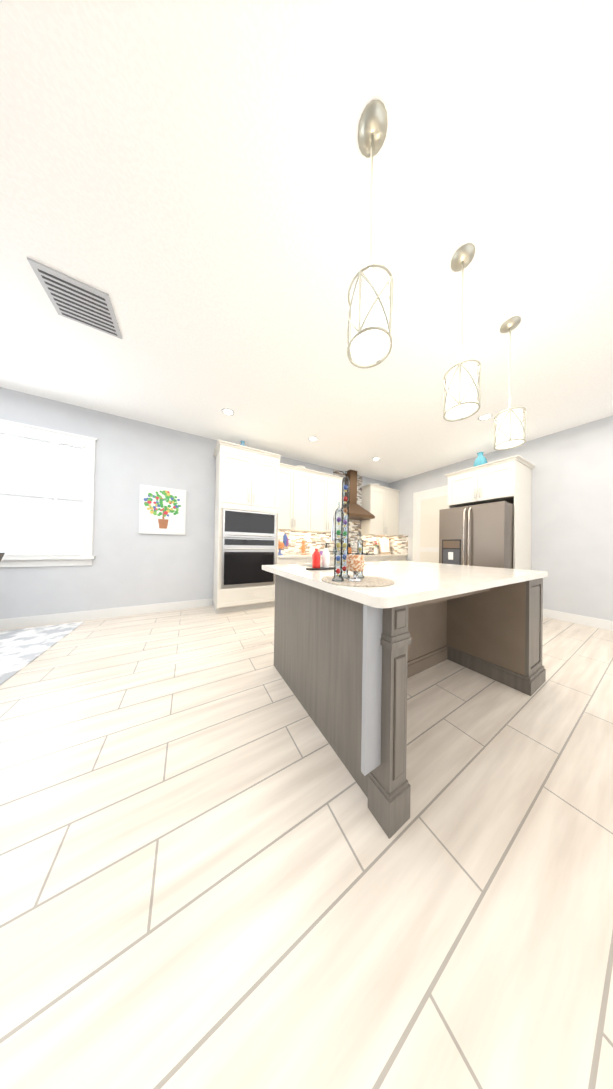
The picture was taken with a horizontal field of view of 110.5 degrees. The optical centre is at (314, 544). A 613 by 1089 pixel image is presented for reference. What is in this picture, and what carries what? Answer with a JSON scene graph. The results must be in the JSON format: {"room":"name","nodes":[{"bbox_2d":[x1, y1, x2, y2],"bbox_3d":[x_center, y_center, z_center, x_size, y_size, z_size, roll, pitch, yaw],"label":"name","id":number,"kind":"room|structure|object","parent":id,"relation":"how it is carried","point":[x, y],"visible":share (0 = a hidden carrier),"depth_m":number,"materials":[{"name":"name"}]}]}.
{"room":"kitchen","nodes":[
{"label":"kitchen","id":0,"kind":"room"},
{"bbox_2d":[0,387,389,618],"bbox_3d":[-1.567,-0.390,4.059,9.220,2.980,0.150,1,-1,-31],"label":"wall","id":1,"kind":"structure","parent":0,"point":[131,565],"depth_m":3.21,"materials":[{"name":"paint"}]},
{"bbox_2d":[0,419,97,566],"bbox_3d":[-3.998,-0.627,2.487,2.085,1.805,0.060,1,-1,-31],"label":"window","id":2,"kind":"structure","parent":1,"relation":"in","point":[37,461],"depth_m":2.81,"materials":[{"name":"white"}]},
{"bbox_2d":[0,429,84,555],"bbox_3d":[-3.995,-0.633,2.482,1.825,1.533,0.048,1,-1,-31],"label":"window blinds","id":3,"kind":"object","parent":2,"relation":"attached to","point":[46,440],"visible":1,"depth_m":2.75,"materials":[{"name":"white plastic"}]},
{"bbox_2d":[0,598,211,629],"bbox_3d":[-3.528,0.991,2.795,3.950,0.130,0.015,1,-1,-31],"label":"baseboard","id":4,"kind":"structure","parent":1,"relation":"attached to","point":[21,622],"depth_m":3.03,"materials":[{"name":"white wood"}]},
{"bbox_2d":[139,484,185,534],"bbox_3d":[-2.434,-0.543,3.428,0.608,0.753,0.040,1,-1,-31],"label":"framed picture","id":5,"kind":"object","parent":1,"relation":"attached to","point":[162,510],"visible":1,"depth_m":3.40,"materials":[{"name":"white paper"}]},
{"bbox_2d":[279,467,314,530],"bbox_3d":[-0.485,-0.906,4.418,0.872,1.215,0.318,1,-1,-31],"label":"upper cabinet","id":6,"kind":"object","parent":1,"relation":"attached to","point":[309,500],"depth_m":4.31,"materials":[{"name":"white wood"}]},
{"bbox_2d":[315,475,341,532],"bbox_3d":[0.163,-0.892,4.804,0.873,1.215,0.318,1,-1,-31],"label":"upper cabinet","id":7,"kind":"object","parent":1,"relation":"attached to","point":[328,489],"depth_m":4.69,"materials":[{"name":"white wood"}]},
{"bbox_2d":[278,469,407,554],"bbox_3d":[0.776,-0.793,5.007,3.640,2.058,0.619,1,-1,-31],"label":"tile backsplash","id":8,"kind":"structure","parent":1,"relation":"attached to","point":[398,544],"depth_m":5.33,"materials":[{"name":"tile"}]},
{"bbox_2d":[341,469,374,519],"bbox_3d":[0.979,-1.236,5.191,0.880,1.178,0.488,1,-1,-31],"label":"range hood","id":9,"kind":"object","parent":1,"relation":"attached to","point":[357,511],"visible":0.64,"depth_m":5.20,"materials":[{"name":"brown wood"}]},
{"bbox_2d":[361,484,400,535],"bbox_3d":[1.785,-0.878,5.745,1.146,1.260,0.363,1,-1,-31],"label":"upper cabinet","id":10,"kind":"object","parent":1,"relation":"attached to","point":[380,504],"visible":1,"depth_m":5.58,"materials":[{"name":"white wood"}]},
{"bbox_2d":[0,605,612,1088],"bbox_3d":[0.218,1.152,1.009,9.220,0.100,7.520,1,-1,-31],"label":"floor","id":11,"kind":"structure","parent":0,"point":[212,875],"depth_m":0.70,"materials":[{"name":"tile"}]},
{"bbox_2d":[0,621,84,684],"bbox_3d":[-3.245,1.037,0.893,2.230,0.012,3.370,1,-1,-31],"label":"rug","id":12,"kind":"object","parent":11,"relation":"on","point":[20,649],"visible":1,"depth_m":2.24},
{"bbox_2d":[0,552,4,561],"bbox_3d":[-2.529,0.551,1.297,0.569,0.990,0.460,1,-1,-31],"label":"dining chair","id":13,"kind":"object","parent":12,"relation":"on","point":[2,554],"visible":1,"depth_m":1.63,"materials":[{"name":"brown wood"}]},
{"bbox_2d":[213,440,280,613],"bbox_3d":[-1.226,-0.247,3.772,1.027,2.700,0.667,1,-1,-31],"label":"tall cabinet","id":14,"kind":"object","parent":11,"relation":"on","point":[246,531],"visible":1,"depth_m":3.52,"materials":[{"name":"white wood"}]},
{"bbox_2d":[278,558,309,564],"bbox_3d":[-0.544,0.684,4.232,0.644,0.870,0.578,1,-1,-31],"label":"base cabinet","id":15,"kind":"object","parent":11,"relation":"on","point":[294,559],"depth_m":3.98,"materials":[{"name":"white wood"}]},
{"bbox_2d":[278,554,405,557],"bbox_3d":[0.758,0.258,4.990,3.640,0.040,0.608,1,-1,-31],"label":"countertop","id":16,"kind":"structure","parent":15,"relation":"on","point":[284,555],"depth_m":4.90,"materials":[{"name":"white stone"}]},
{"bbox_2d":[278,534,288,554],"bbox_3d":[-0.662,-0.022,4.256,0.310,0.457,0.114,1,-1,-31],"label":"rooster","id":17,"kind":"object","parent":16,"relation":"on","point":[285,542],"visible":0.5,"depth_m":4.25,"materials":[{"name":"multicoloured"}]},
{"bbox_2d":[299,540,307,554],"bbox_3d":[-0.240,0.058,4.531,0.212,0.315,0.050,1,-1,-31],"label":"figurine","id":18,"kind":"object","parent":16,"relation":"on","point":[302,548],"visible":1,"depth_m":4.51,"materials":[{"name":"brown ceramic"}]},
{"bbox_2d":[348,543,351,552],"bbox_3d":[0.848,0.106,5.302,0.120,0.270,0.100,1,-1,-31],"label":"knife block","id":19,"kind":"object","parent":16,"relation":"on","point":[349,549],"visible":0.5,"depth_m":5.29,"materials":[{"name":"brown"}]},
{"bbox_2d":[342,553,374,554],"bbox_3d":[1.024,0.225,5.101,0.800,0.035,0.385,1,-1,-31],"label":"cooktop","id":20,"kind":"object","parent":16,"relation":"in","point":[359,554],"visible":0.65,"depth_m":4.96,"materials":[{"name":"black glass"}]},
{"bbox_2d":[373,541,377,553],"bbox_3d":[1.612,0.081,5.588,0.148,0.350,0.110,1,-1,-31],"label":"flower vase","id":21,"kind":"object","parent":16,"relation":"on","point":[375,547],"visible":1,"depth_m":5.55,"materials":[{"name":"white ceramic"}]},
{"bbox_2d":[378,538,390,553],"bbox_3d":[1.964,0.046,5.972,0.440,0.440,0.099,1,-1,-31],"label":"easel","id":22,"kind":"object","parent":16,"relation":"on","point":[384,545],"visible":0.96,"depth_m":5.94,"materials":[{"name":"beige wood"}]},
{"bbox_2d":[330,558,343,562],"bbox_3d":[0.356,0.704,4.769,0.528,0.870,0.578,1,-1,-31],"label":"base cabinet","id":23,"kind":"object","parent":11,"relation":"on","point":[331,559],"depth_m":4.46,"materials":[{"name":"white wood"}]},
{"bbox_2d":[364,558,377,561],"bbox_3d":[0.965,0.717,5.132,0.890,0.870,0.578,1,-1,-31],"label":"base cabinet","id":24,"kind":"object","parent":11,"relation":"on","point":[365,559],"depth_m":5.02,"materials":[{"name":"white wood"}]},
{"bbox_2d":[378,558,393,560],"bbox_3d":[1.574,0.731,5.495,0.529,0.870,0.578,1,-1,-31],"label":"base cabinet","id":25,"kind":"object","parent":11,"relation":"on","point":[379,559],"depth_m":5.29,"materials":[{"name":"white wood"}]},
{"bbox_2d":[394,558,405,560],"bbox_3d":[2.028,0.741,5.766,0.646,0.870,0.578,1,-1,-31],"label":"base cabinet","id":26,"kind":"object","parent":11,"relation":"on","point":[395,559],"depth_m":5.56,"materials":[{"name":"white wood"}]},
{"bbox_2d":[262,569,545,838],"bbox_3d":[0.732,0.683,1.842,1.983,0.870,1.343,1,-1,-31],"label":"kitchen island","id":27,"kind":"object","parent":11,"relation":"on","point":[349,661],"depth_m":1.26,"materials":[{"name":"wood"}]},
{"bbox_2d":[262,561,405,572],"bbox_3d":[0.483,0.228,2.307,2.030,0.040,0.280,1,-1,-31],"label":"island countertop","id":28,"kind":"structure","parent":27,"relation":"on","point":[271,567],"depth_m":1.95,"materials":[{"name":"white stone"}]},
{"bbox_2d":[274,561,547,604],"bbox_3d":[0.829,0.229,1.727,2.030,0.040,1.070,1,-1,-31],"label":"island countertop","id":29,"kind":"structure","parent":27,"relation":"on","point":[413,580],"depth_m":1.29,"materials":[{"name":"white stone"}]},
{"bbox_2d":[306,567,333,569],"bbox_3d":[0.051,0.189,1.677,0.260,0.011,0.120,1,-1,-31],"label":"soap tray","id":30,"kind":"object","parent":29,"relation":"on","point":[320,568],"visible":0.73,"depth_m":1.62,"materials":[{"name":"black"}]},
{"bbox_2d":[312,547,320,567],"bbox_3d":[0.013,0.100,1.654,0.064,0.162,0.062,1,-1,-31],"label":"soap bottle","id":31,"kind":"object","parent":30,"relation":"on","point":[316,555],"visible":1,"depth_m":1.63,"materials":[{"name":"red plastic"}]},
{"bbox_2d":[322,543,329,567],"bbox_3d":[0.094,0.084,1.696,0.060,0.198,0.070,1,-1,-31],"label":"clear soap bottle","id":32,"kind":"object","parent":30,"relation":"on","point":[325,558],"visible":1,"depth_m":1.68,"materials":[{"name":"white plastic"}]},
{"bbox_2d":[331,508,351,565],"bbox_3d":[0.257,-0.072,2.051,0.108,0.547,0.251,1,-1,-31],"label":"faucet","id":33,"kind":"object","parent":29,"relation":"on","point":[333,531],"visible":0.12,"depth_m":2.03,"materials":[{"name":"silver metal"}]},
{"bbox_2d":[321,575,393,586],"bbox_3d":[0.225,0.190,1.140,0.380,0.005,0.380,1,-1,-31],"label":"placemat","id":34,"kind":"object","parent":29,"relation":"on","point":[370,581],"visible":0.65,"depth_m":1.07,"materials":[{"name":"beige wicker"}]},
{"bbox_2d":[332,502,343,581],"bbox_3d":[0.121,-0.016,1.078,0.060,0.400,0.058,1,-1,-31],"label":"thermometer","id":35,"kind":"object","parent":34,"relation":"on","point":[338,545],"visible":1,"depth_m":1.08,"materials":[{"name":"clear glass"}]},
{"bbox_2d":[339,471,349,577],"bbox_3d":[0.172,-0.114,1.201,0.063,0.600,0.061,1,-1,-31],"label":"thermometer","id":36,"kind":"object","parent":34,"relation":"on","point":[345,510],"visible":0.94,"depth_m":1.20,"materials":[{"name":"clear glass"}]},
{"bbox_2d":[346,555,363,580],"bbox_3d":[0.210,0.120,1.108,0.090,0.132,0.089,1,-1,-31],"label":"candle holder","id":37,"kind":"object","parent":34,"relation":"on","point":[354,564],"visible":1,"depth_m":1.07,"materials":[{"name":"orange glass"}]},
{"bbox_2d":[356,533,363,577],"bbox_3d":[0.256,0.063,1.200,0.048,0.250,0.047,1,-1,-31],"label":"thermometer","id":38,"kind":"object","parent":34,"relation":"on","point":[360,549],"visible":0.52,"depth_m":1.21,"materials":[{"name":"clear glass"}]},
{"bbox_2d":[439,501,513,568],"bbox_3d":[2.937,0.272,3.744,1.142,1.800,0.935,1,-1,-31],"label":"fridge","id":39,"kind":"object","parent":11,"relation":"on","point":[481,535],"visible":0.44,"depth_m":3.37,"materials":[{"name":"silver metal"}]},
{"bbox_2d":[0,0,612,482],"bbox_3d":[0.269,-1.927,1.037,9.220,0.100,7.520,1,-1,-31],"label":"ceiling","id":40,"kind":"structure","parent":0,"point":[184,184],"depth_m":1.20,"materials":[{"name":"paint"}]},
{"bbox_2d":[27,257,121,338],"bbox_3d":[-1.843,-1.899,1.687,0.400,0.014,0.400,1,-1,-31],"label":"ceiling vent","id":41,"kind":"object","parent":40,"relation":"in","point":[71,298],"visible":1,"depth_m":1.65,"materials":[{"name":"grey metal"}]},
{"bbox_2d":[222,408,233,415],"bbox_3d":[-1.229,-1.880,3.020,0.170,0.008,0.170,1,-1,-31],"label":"recessed light","id":42,"kind":"object","parent":40,"relation":"in","point":[228,411],"visible":1,"depth_m":3.01,"materials":[{"name":"white"}]},
{"bbox_2d":[308,436,317,440],"bbox_3d":[-0.031,-1.853,3.734,0.170,0.008,0.170,1,-1,-31],"label":"recessed light","id":43,"kind":"object","parent":40,"relation":"in","point":[312,438],"visible":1,"depth_m":3.72,"materials":[{"name":"white"}]},
{"bbox_2d":[347,100,393,367],"bbox_3d":[0.253,-1.374,0.958,0.199,1.008,0.199,1,-1,-31],"label":"pendant light","id":44,"kind":"object","parent":40,"relation":"hanging from","point":[371,330],"visible":1,"depth_m":0.91,"materials":[{"name":"white"}]},
{"bbox_2d":[443,243,480,421],"bbox_3d":[0.951,-1.356,1.374,0.199,1.014,0.199,1,-1,-31],"label":"pendant light","id":45,"kind":"object","parent":40,"relation":"hanging from","point":[462,392],"visible":1,"depth_m":1.33,"materials":[{"name":"white"}]},
{"bbox_2d":[478,413,492,420],"bbox_3d":[2.438,-1.819,3.040,0.170,0.008,0.170,1,-1,-31],"label":"recessed light","id":46,"kind":"object","parent":40,"relation":"in","point":[485,417],"visible":1,"depth_m":3.04,"materials":[{"name":"white"}]},
{"bbox_2d":[494,316,525,450],"bbox_3d":[1.632,-1.337,1.780,0.199,1.020,0.199,1,-1,-31],"label":"pendant light","id":47,"kind":"object","parent":40,"relation":"hanging from","point":[509,428],"visible":1,"depth_m":1.74,"materials":[{"name":"white"}]},
{"bbox_2d":[390,415,612,620],"bbox_3d":[4.086,-0.304,3.139,0.150,2.980,7.220,1,-1,-31],"label":"wall","id":48,"kind":"structure","parent":0,"point":[572,519],"depth_m":3.27,"materials":[{"name":"paint"}]},
{"bbox_2d":[413,485,447,562],"bbox_3d":[2.834,-0.080,5.065,0.020,2.525,1.080,1,-1,-31],"label":"door","id":49,"kind":"structure","parent":48,"relation":"attached to","point":[428,504],"depth_m":5.19,"materials":[{"name":"white wood"}]},
{"bbox_2d":[445,455,534,569],"bbox_3d":[3.103,-0.081,3.843,0.801,2.515,1.065,1,-1,-31],"label":"upper cabinet","id":50,"kind":"object","parent":48,"relation":"attached to","point":[508,479],"visible":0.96,"depth_m":3.51,"materials":[{"name":"white wood"}]},
{"bbox_2d":[473,452,487,466],"bbox_3d":[3.004,-1.500,3.856,0.202,0.317,0.203,1,-1,-31],"label":"vase","id":51,"kind":"object","parent":50,"relation":"on","point":[480,459],"visible":0.67,"depth_m":3.80,"materials":[{"name":"blue glass"}]},
{"bbox_2d":[543,609,612,630],"bbox_3d":[4.791,1.120,1.745,0.015,0.130,4.100,1,-1,-31],"label":"baseboard","id":52,"kind":"structure","parent":48,"relation":"attached to","point":[573,618],"depth_m":3.16,"materials":[{"name":"white wood"}]}
]}

